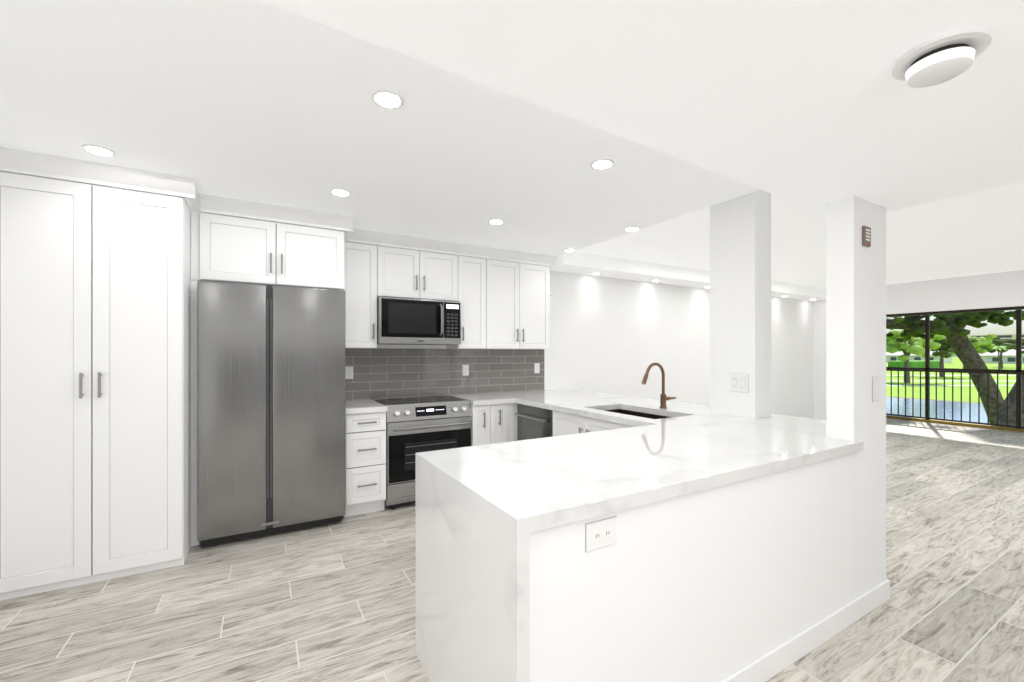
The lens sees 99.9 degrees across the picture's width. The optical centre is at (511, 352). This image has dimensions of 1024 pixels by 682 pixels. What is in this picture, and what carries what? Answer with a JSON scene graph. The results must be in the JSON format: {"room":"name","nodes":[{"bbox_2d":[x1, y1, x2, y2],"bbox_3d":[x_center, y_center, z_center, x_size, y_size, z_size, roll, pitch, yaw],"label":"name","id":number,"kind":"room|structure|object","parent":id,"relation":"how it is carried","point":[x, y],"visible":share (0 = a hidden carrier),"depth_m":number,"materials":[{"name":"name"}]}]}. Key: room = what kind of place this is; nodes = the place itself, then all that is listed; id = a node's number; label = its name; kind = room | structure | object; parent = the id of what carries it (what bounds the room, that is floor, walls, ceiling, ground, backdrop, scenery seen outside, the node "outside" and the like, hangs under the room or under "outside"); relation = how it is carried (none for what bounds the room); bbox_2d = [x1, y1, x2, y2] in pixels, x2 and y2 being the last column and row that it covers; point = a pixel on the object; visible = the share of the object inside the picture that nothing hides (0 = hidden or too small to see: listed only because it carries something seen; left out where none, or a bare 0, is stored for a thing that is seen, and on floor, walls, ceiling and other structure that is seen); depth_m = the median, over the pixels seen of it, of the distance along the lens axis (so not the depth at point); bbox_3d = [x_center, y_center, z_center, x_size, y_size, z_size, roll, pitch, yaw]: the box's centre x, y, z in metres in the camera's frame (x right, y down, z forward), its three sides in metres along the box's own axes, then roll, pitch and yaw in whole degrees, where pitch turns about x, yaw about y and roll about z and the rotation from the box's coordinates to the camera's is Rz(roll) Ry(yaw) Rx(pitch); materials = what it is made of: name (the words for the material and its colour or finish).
{"room":"kitchen","nodes":[
{"label":"kitchen","id":0,"kind":"room"},
{"bbox_2d":[0,0,1023,288],"bbox_3d":[3.853,-1.360,3.217,13.010,0.540,7.120,0,0,-30],"label":"ceiling","id":1,"kind":"structure","parent":0,"point":[258,101],"depth_m":2.30,"materials":[{"name":"white paint"}]},
{"bbox_2d":[82,144,115,156],"bbox_3d":[-2.260,-1.106,2.355,0.136,0.007,0.136,0,0,-30],"label":"recessed light","id":2,"kind":"object","parent":1,"relation":"in","point":[99,150],"visible":1,"depth_m":2.34,"materials":[{"name":"white plastic"}]},
{"bbox_2d":[330,188,350,195],"bbox_3d":[-1.182,-1.106,2.967,0.136,0.007,0.136,0,0,-30],"label":"recessed light","id":3,"kind":"object","parent":1,"relation":"in","point":[339,192],"visible":1,"depth_m":2.96,"materials":[{"name":"white plastic"}]},
{"bbox_2d":[371,90,403,108],"bbox_3d":[-0.543,-1.106,1.880,0.136,0.007,0.136,0,0,-30],"label":"recessed light","id":4,"kind":"object","parent":1,"relation":"in","point":[387,99],"visible":1,"depth_m":1.87,"materials":[{"name":"white plastic"}]},
{"bbox_2d":[488,219,503,224],"bbox_3d":[-0.133,-1.106,3.630,0.136,0.007,0.136,0,0,-30],"label":"recessed light","id":5,"kind":"object","parent":1,"relation":"in","point":[496,221],"visible":0.98,"depth_m":3.61,"materials":[{"name":"white plastic"}]},
{"bbox_2d":[563,249,575,251],"bbox_3d":[0.622,-1.106,4.643,0.136,0.007,0.136,0,0,-30],"label":"recessed light","id":6,"kind":"object","parent":1,"relation":"in","point":[568,250],"visible":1,"depth_m":4.63,"materials":[{"name":"white plastic"}]},
{"bbox_2d":[591,158,613,169],"bbox_3d":[0.530,-1.106,2.523,0.136,0.007,0.136,0,0,-30],"label":"recessed light","id":7,"kind":"object","parent":1,"relation":"in","point":[600,164],"visible":1,"depth_m":2.52,"materials":[{"name":"white plastic"}]},
{"bbox_2d":[624,226,639,230],"bbox_3d":[1.073,-1.106,3.841,0.136,0.007,0.136,0,0,-30],"label":"recessed light","id":8,"kind":"object","parent":1,"relation":"in","point":[633,228],"visible":1,"depth_m":3.81,"materials":[{"name":"white plastic"}]},
{"bbox_2d":[550,251,825,300],"bbox_3d":[3.311,-1.115,6.784,6.479,0.169,0.399,0,0,-30],"label":"soffit","id":9,"kind":"structure","parent":1,"relation":"attached to","point":[575,262],"depth_m":5.79,"materials":[{"name":"white paint"}]},
{"bbox_2d":[0,418,1023,681],"bbox_3d":[3.815,1.430,3.282,13.010,0.120,7.270,0,0,-30],"label":"floor","id":10,"kind":"structure","parent":0,"point":[330,602],"depth_m":2.33,"materials":[{"name":"grey wood"}]},
{"bbox_2d":[0,147,198,600],"bbox_3d":[-2.697,0.131,2.948,0.947,2.479,1.033,0,0,-30],"label":"pantry cabinet","id":11,"kind":"object","parent":10,"relation":"on","point":[95,383],"visible":1,"depth_m":2.54,"materials":[{"name":"white wood"}]},
{"bbox_2d":[197,281,344,546],"bbox_3d":[-1.931,0.436,3.514,0.960,1.868,0.763,0,0,-30],"label":"fridge","id":12,"kind":"object","parent":10,"relation":"on","point":[270,409],"visible":1,"depth_m":3.17,"materials":[{"name":"grey metal"}]},
{"bbox_2d":[344,412,385,516],"bbox_3d":[-1.390,0.936,3.903,0.331,0.868,0.681,0,0,-30],"label":"base cabinet","id":13,"kind":"object","parent":10,"relation":"on","point":[365,462],"depth_m":3.61,"materials":[{"name":"white wood"}]},
{"bbox_2d":[345,399,386,413],"bbox_3d":[-1.385,0.479,3.893,0.337,0.045,0.705,0,0,-30],"label":"countertop","id":14,"kind":"structure","parent":13,"relation":"on","point":[357,406],"depth_m":3.66,"materials":[{"name":"stone"}]},
{"bbox_2d":[371,394,471,509],"bbox_3d":[-0.878,0.905,4.156,0.798,0.930,0.723,0,0,-30],"label":"range","id":15,"kind":"object","parent":10,"relation":"on","point":[415,424],"visible":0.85,"depth_m":3.83,"materials":[{"name":"silver metal"}]},
{"bbox_2d":[471,403,515,445],"bbox_3d":[-0.346,0.936,4.506,0.461,0.868,0.681,0,0,-30],"label":"base cabinet","id":16,"kind":"object","parent":10,"relation":"on","point":[495,423],"depth_m":4.21,"materials":[{"name":"white wood"}]},
{"bbox_2d":[450,393,512,405],"bbox_3d":[-0.348,0.479,4.492,0.447,0.045,0.705,0,0,-30],"label":"countertop","id":17,"kind":"structure","parent":16,"relation":"on","point":[476,399],"depth_m":4.31,"materials":[{"name":"stone"}]},
{"bbox_2d":[516,403,516,440],"bbox_3d":[0.320,0.936,4.903,1.084,0.868,0.659,0,0,-30],"label":"base cabinet","id":18,"kind":"object","parent":10,"relation":"on","point":[516,403],"depth_m":4.36,"materials":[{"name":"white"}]},
{"bbox_2d":[497,390,544,396],"bbox_3d":[0.170,0.479,4.791,0.390,0.045,0.705,0,0,-30],"label":"countertop","id":19,"kind":"structure","parent":18,"relation":"on","point":[531,393],"depth_m":4.84,"materials":[{"name":"stone"}]},
{"bbox_2d":[514,403,552,440],"bbox_3d":[0.432,0.935,4.204,0.648,0.859,0.594,0,0,-30],"label":"dishwasher","id":20,"kind":"object","parent":10,"relation":"on","point":[534,422],"visible":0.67,"depth_m":4.07,"materials":[{"name":"grey metal"}]},
{"bbox_2d":[553,410,633,435],"bbox_3d":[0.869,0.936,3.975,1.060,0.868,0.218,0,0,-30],"label":"base cabinet","id":21,"kind":"object","parent":10,"relation":"on","point":[563,423],"depth_m":3.51,"materials":[{"name":"white wood"}]},
{"bbox_2d":[416,421,820,681],"bbox_3d":[0.466,0.913,1.961,1.568,0.914,0.908,0,0,-30],"label":"countertop","id":22,"kind":"structure","parent":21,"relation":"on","point":[483,512],"depth_m":1.59,"materials":[{"name":"stone"}]},
{"bbox_2d":[491,389,836,460],"bbox_3d":[1.017,0.479,3.722,1.115,0.045,3.405,0,0,-30],"label":"countertop","id":23,"kind":"structure","parent":21,"relation":"on","point":[581,403],"depth_m":3.53,"materials":[{"name":"stone"}]},
{"bbox_2d":[603,409,670,418],"bbox_3d":[0.974,0.606,3.403,0.470,0.207,0.820,0,0,-30],"label":"sink basin","id":24,"kind":"object","parent":23,"relation":"in","point":[640,414],"visible":0.06,"depth_m":3.66,"materials":[{"name":"metal"}]},
{"bbox_2d":[641,362,675,407],"bbox_3d":[1.190,0.266,3.497,0.314,0.377,0.113,0,0,-30],"label":"faucet","id":25,"kind":"object","parent":23,"relation":"on","point":[663,398],"visible":1,"depth_m":3.54,"materials":[{"name":"brown metal"}]},
{"bbox_2d":[661,413,672,416],"bbox_3d":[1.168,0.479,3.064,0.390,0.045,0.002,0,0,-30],"label":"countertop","id":26,"kind":"structure","parent":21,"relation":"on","point":[663,414],"depth_m":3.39,"materials":[{"name":"stone"}]},
{"bbox_2d":[669,413,862,456],"bbox_3d":[1.470,0.479,2.541,0.390,0.045,0.908,0,0,-30],"label":"countertop","id":27,"kind":"structure","parent":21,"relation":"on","point":[798,432],"depth_m":2.56,"materials":[{"name":"stone"}]},
{"bbox_2d":[771,414,825,424],"bbox_3d":[1.900,0.479,2.786,0.180,0.045,0.599,0,0,-30],"label":"countertop","id":28,"kind":"structure","parent":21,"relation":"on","point":[808,421],"depth_m":2.95,"materials":[{"name":"stone"}]},
{"bbox_2d":[710,190,770,418],"bbox_3d":[1.684,0.086,3.183,0.200,2.569,0.350,0,0,-30],"label":"column","id":29,"kind":"structure","parent":10,"relation":"on","point":[740,284],"depth_m":3.07,"materials":[{"name":"white paint"}]},
{"bbox_2d":[730,373,748,392],"bbox_3d":[1.623,0.214,3.079,0.011,0.135,0.143,0,0,-30],"label":"light switch","id":30,"kind":"object","parent":29,"relation":"attached to","point":[739,382],"visible":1,"depth_m":3.07,"materials":[{"name":"white plastic"}]},
{"bbox_2d":[826,196,885,598],"bbox_3d":[1.891,0.281,2.359,0.385,2.179,0.125,0,0,-30],"label":"column","id":31,"kind":"structure","parent":10,"relation":"on","point":[855,316],"depth_m":2.28,"materials":[{"name":"white paint"}]},
{"bbox_2d":[862,226,870,246],"bbox_3d":[1.868,-0.614,2.266,0.078,0.103,0.014,0,0,-30],"label":"intercom","id":32,"kind":"object","parent":31,"relation":"attached to","point":[866,236],"visible":1,"depth_m":2.25,"materials":[{"name":"brown plastic"}]},
{"bbox_2d":[872,376,879,401],"bbox_3d":[1.975,0.195,2.329,0.083,0.133,0.011,0,0,-30],"label":"light switch","id":33,"kind":"object","parent":31,"relation":"attached to","point":[875,388],"visible":1,"depth_m":2.32,"materials":[{"name":"white plastic"}]},
{"bbox_2d":[344,238,813,417],"bbox_3d":[2.037,-0.130,6.362,13.010,3.000,0.158,0,0,-30],"label":"wall","id":34,"kind":"structure","parent":0,"point":[613,336],"depth_m":5.88,"materials":[{"name":"white paint"}]},
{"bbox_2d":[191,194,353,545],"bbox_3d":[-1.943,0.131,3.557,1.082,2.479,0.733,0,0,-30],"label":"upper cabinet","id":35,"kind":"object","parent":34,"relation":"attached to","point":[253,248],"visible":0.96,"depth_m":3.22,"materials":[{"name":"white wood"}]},
{"bbox_2d":[345,366,352,378],"bbox_3d":[-1.580,0.192,4.177,0.078,0.123,0.010,0,0,-30],"label":"outlet","id":36,"kind":"object","parent":34,"relation":"attached to","point":[349,371],"depth_m":4.17,"materials":[{"name":"grey plastic"}]},
{"bbox_2d":[344,229,379,347],"bbox_3d":[-1.480,-0.577,4.058,0.335,1.064,0.328,0,0,-30],"label":"upper cabinet","id":37,"kind":"object","parent":34,"relation":"attached to","point":[361,247],"depth_m":3.93,"materials":[{"name":"white wood"}]},
{"bbox_2d":[380,233,459,300],"bbox_3d":[-0.984,-0.820,4.344,0.804,0.579,0.328,0,0,-30],"label":"upper cabinet","id":38,"kind":"object","parent":34,"relation":"attached to","point":[410,267],"depth_m":4.19,"materials":[{"name":"white wood"}]},
{"bbox_2d":[377,296,460,344],"bbox_3d":[-0.948,-0.302,4.279,0.800,0.434,0.476,0,0,-30],"label":"microwave","id":39,"kind":"object","parent":38,"relation":"attached to","point":[408,321],"visible":1,"depth_m":4.10,"materials":[{"name":"silver metal"}]},
{"bbox_2d":[462,365,468,375],"bbox_3d":[-0.515,0.192,4.793,0.078,0.123,0.008,0,0,-30],"label":"outlet","id":40,"kind":"object","parent":34,"relation":"attached to","point":[465,368],"depth_m":4.79,"materials":[{"name":"grey plastic"}]},
{"bbox_2d":[446,245,491,348],"bbox_3d":[-0.467,-0.577,4.642,0.383,1.064,0.328,0,0,-30],"label":"upper cabinet","id":41,"kind":"object","parent":34,"relation":"attached to","point":[475,261],"depth_m":4.51,"materials":[{"name":"white wood"}]},
{"bbox_2d":[492,249,551,348],"bbox_3d":[-0.026,-0.577,4.897,0.883,1.064,0.328,0,0,-30],"label":"upper cabinet","id":42,"kind":"object","parent":34,"relation":"attached to","point":[502,296],"depth_m":4.78,"materials":[{"name":"white wood"}]},
{"bbox_2d":[534,363,539,372],"bbox_3d":[0.308,0.188,5.267,0.078,0.123,0.010,0,0,-30],"label":"outlet","id":43,"kind":"object","parent":34,"relation":"attached to","point":[536,365],"depth_m":5.26,"materials":[{"name":"grey plastic"}]},
{"bbox_2d":[886,310,1023,431],"bbox_3d":[9.046,0.140,7.082,0.060,2.460,5.620,0,0,-30],"label":"window","id":44,"kind":"structure","parent":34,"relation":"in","point":[1018,341],"depth_m":7.93,"materials":[{"name":"brown metal"}]},
{"bbox_2d":[261,0,1023,213],"bbox_3d":[1.025,-1.220,-0.235,4.660,0.820,3.968,0,0,-30],"label":"ceiling","id":45,"kind":"structure","parent":0,"point":[814,105],"depth_m":1.26,"materials":[{"name":"white paint"}]},
{"bbox_2d":[891,28,991,87],"bbox_3d":[1.153,-0.779,1.162,0.192,0.062,0.192,0,0,-30],"label":"ceiling light","id":46,"kind":"object","parent":45,"relation":"attached to","point":[940,59],"visible":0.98,"depth_m":1.12,"materials":[{"name":"white plastic"}]},
{"bbox_2d":[529,453,853,681],"bbox_3d":[0.866,0.936,1.767,1.982,0.867,0.125,0,0,-30],"label":"wall","id":47,"kind":"structure","parent":0,"point":[719,583],"depth_m":1.59,"materials":[{"name":"white paint"}]},
{"bbox_2d":[585,516,616,551],"bbox_3d":[0.283,0.570,1.354,0.128,0.088,0.008,0,0,-30],"label":"outlet","id":48,"kind":"object","parent":47,"relation":"attached to","point":[601,533],"visible":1,"depth_m":1.35,"materials":[{"name":"grey plastic"}]},
{"bbox_2d":[721,579,889,681],"bbox_3d":[1.080,1.317,1.811,2.363,0.105,0.014,0,0,-30],"label":"baseboard","id":49,"kind":"structure","parent":47,"relation":"attached to","point":[774,662],"depth_m":1.97,"materials":[{"name":"white paint"}]},
{"bbox_2d":[814,270,1023,417],"bbox_3d":[7.825,-0.130,5.597,0.150,3.000,6.970,0,0,-30],"label":"wall","id":50,"kind":"structure","parent":0,"point":[996,290],"depth_m":7.00,"materials":[{"name":"white paint"}]},
{"bbox_2d":[886,306,1023,316],"bbox_3d":[7.605,0.345,5.978,0.090,2.049,5.150,0,0,-30],"label":"window frame","id":51,"kind":"structure","parent":50,"relation":"in","point":[961,311],"depth_m":6.81,"materials":[{"name":"brown metal"}]},
{"bbox_3d":[9.774,-0.130,4.171,1.800,3.000,0.150,0,0,-30],"label":"wall","id":52,"kind":"structure","parent":0,"visible":0},
{"bbox_2d":[886,369,1023,428],"bbox_3d":[8.964,0.812,7.034,0.044,0.965,5.619,0,0,-30],"label":"railing","id":53,"kind":"object","parent":52,"relation":"attached to","point":[961,372],"visible":0.77,"depth_m":8.02,"materials":[{"name":"brown metal"}]},
{"label":"outside","id":54,"kind":"structure","parent":0,"visible":0},
{"bbox_2d":[886,375,1015,385],"bbox_3d":[92.569,4.554,82.810,122.183,0.028,61.905,0,0,-30],"label":"path","id":55,"kind":"structure","parent":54,"point":[945,385],"depth_m":59.98,"materials":[{"name":"grey concrete"}]},
{"bbox_2d":[886,357,1023,402],"bbox_3d":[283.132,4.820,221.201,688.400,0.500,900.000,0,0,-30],"label":"lawn","id":56,"kind":"structure","parent":54,"point":[958,364],"depth_m":64.33,"materials":[{"name":"green plant"}]},
{"bbox_2d":[888,360,939,367],"bbox_3d":[109.377,3.320,116.554,20.000,2.499,5.500,0,0,-30],"label":"hedge","id":57,"kind":"object","parent":56,"relation":"on","point":[921,363],"visible":0.44,"depth_m":112.40,"materials":[{"name":"green plant"}]},
{"bbox_2d":[886,329,945,382],"bbox_3d":[61.580,0.263,67.864,11.348,8.658,8.946,0,0,-30],"label":"tree","id":58,"kind":"object","parent":56,"relation":"on","point":[914,345],"visible":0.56,"depth_m":65.94,"materials":[{"name":"green plant"}]},
{"bbox_2d":[886,396,981,403],"bbox_3d":[32.105,4.564,32.392,27.219,0.008,154.000,0,0,-30],"label":"bank","id":59,"kind":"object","parent":56,"relation":"on","point":[935,399],"depth_m":41.24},
{"bbox_2d":[886,397,986,424],"bbox_3d":[32.105,4.554,32.392,24.294,0.008,150.000,0,0,-30],"label":"pond","id":60,"kind":"structure","parent":59,"relation":"on","point":[957,411],"depth_m":34.60,"materials":[{"name":"blue liquid"}]},
{"bbox_2d":[904,338,977,376],"bbox_3d":[80.719,0.009,82.896,9.744,9.167,11.535,0,0,-30],"label":"tree","id":61,"kind":"object","parent":56,"relation":"on","point":[944,349],"visible":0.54,"depth_m":81.00,"materials":[{"name":"green plant"}]},
{"bbox_2d":[886,334,1023,363],"bbox_3d":[295.261,-4.930,274.392,264.200,19.000,262.000,0,0,-30],"label":"buildings","id":62,"kind":"structure","parent":56,"relation":"on","point":[1008,356],"depth_m":194.18,"materials":[{"name":"white"}]},
{"bbox_2d":[886,310,1023,428],"bbox_3d":[12.561,-1.545,14.145,15.105,12.386,17.775,0,0,-30],"label":"tree","id":63,"kind":"object","parent":56,"relation":"on","point":[952,330],"visible":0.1,"depth_m":13.82,"materials":[{"name":"green plant"}]},
{"bbox_2d":[949,333,996,368],"bbox_3d":[111.156,-0.034,107.019,9.783,9.249,13.189,0,0,-30],"label":"tree","id":64,"kind":"object","parent":56,"relation":"on","point":[986,341],"visible":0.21,"depth_m":102.62,"materials":[{"name":"green plant"}]},
{"bbox_2d":[989,347,1005,368],"bbox_3d":[132.587,1.552,117.396,3.896,6.064,4.016,0,0,-30],"label":"palm","id":65,"kind":"object","parent":56,"relation":"on","point":[999,348],"visible":0.9,"depth_m":116.86,"materials":[{"name":"green plant"}]},
{"bbox_2d":[975,336,1023,367],"bbox_3d":[154.859,-0.552,134.554,16.988,10.283,13.395,0,0,-30],"label":"tree","id":66,"kind":"object","parent":56,"relation":"on","point":[1010,343],"visible":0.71,"depth_m":132.33,"materials":[{"name":"green plant"}]},
{"bbox_2d":[993,346,1007,368],"bbox_3d":[137.933,1.301,121.651,4.013,6.562,4.218,0,0,-30],"label":"palm","id":67,"kind":"object","parent":56,"relation":"on","point":[1001,355],"visible":0.69,"depth_m":121.25,"materials":[{"name":"green plant"}]}
]}

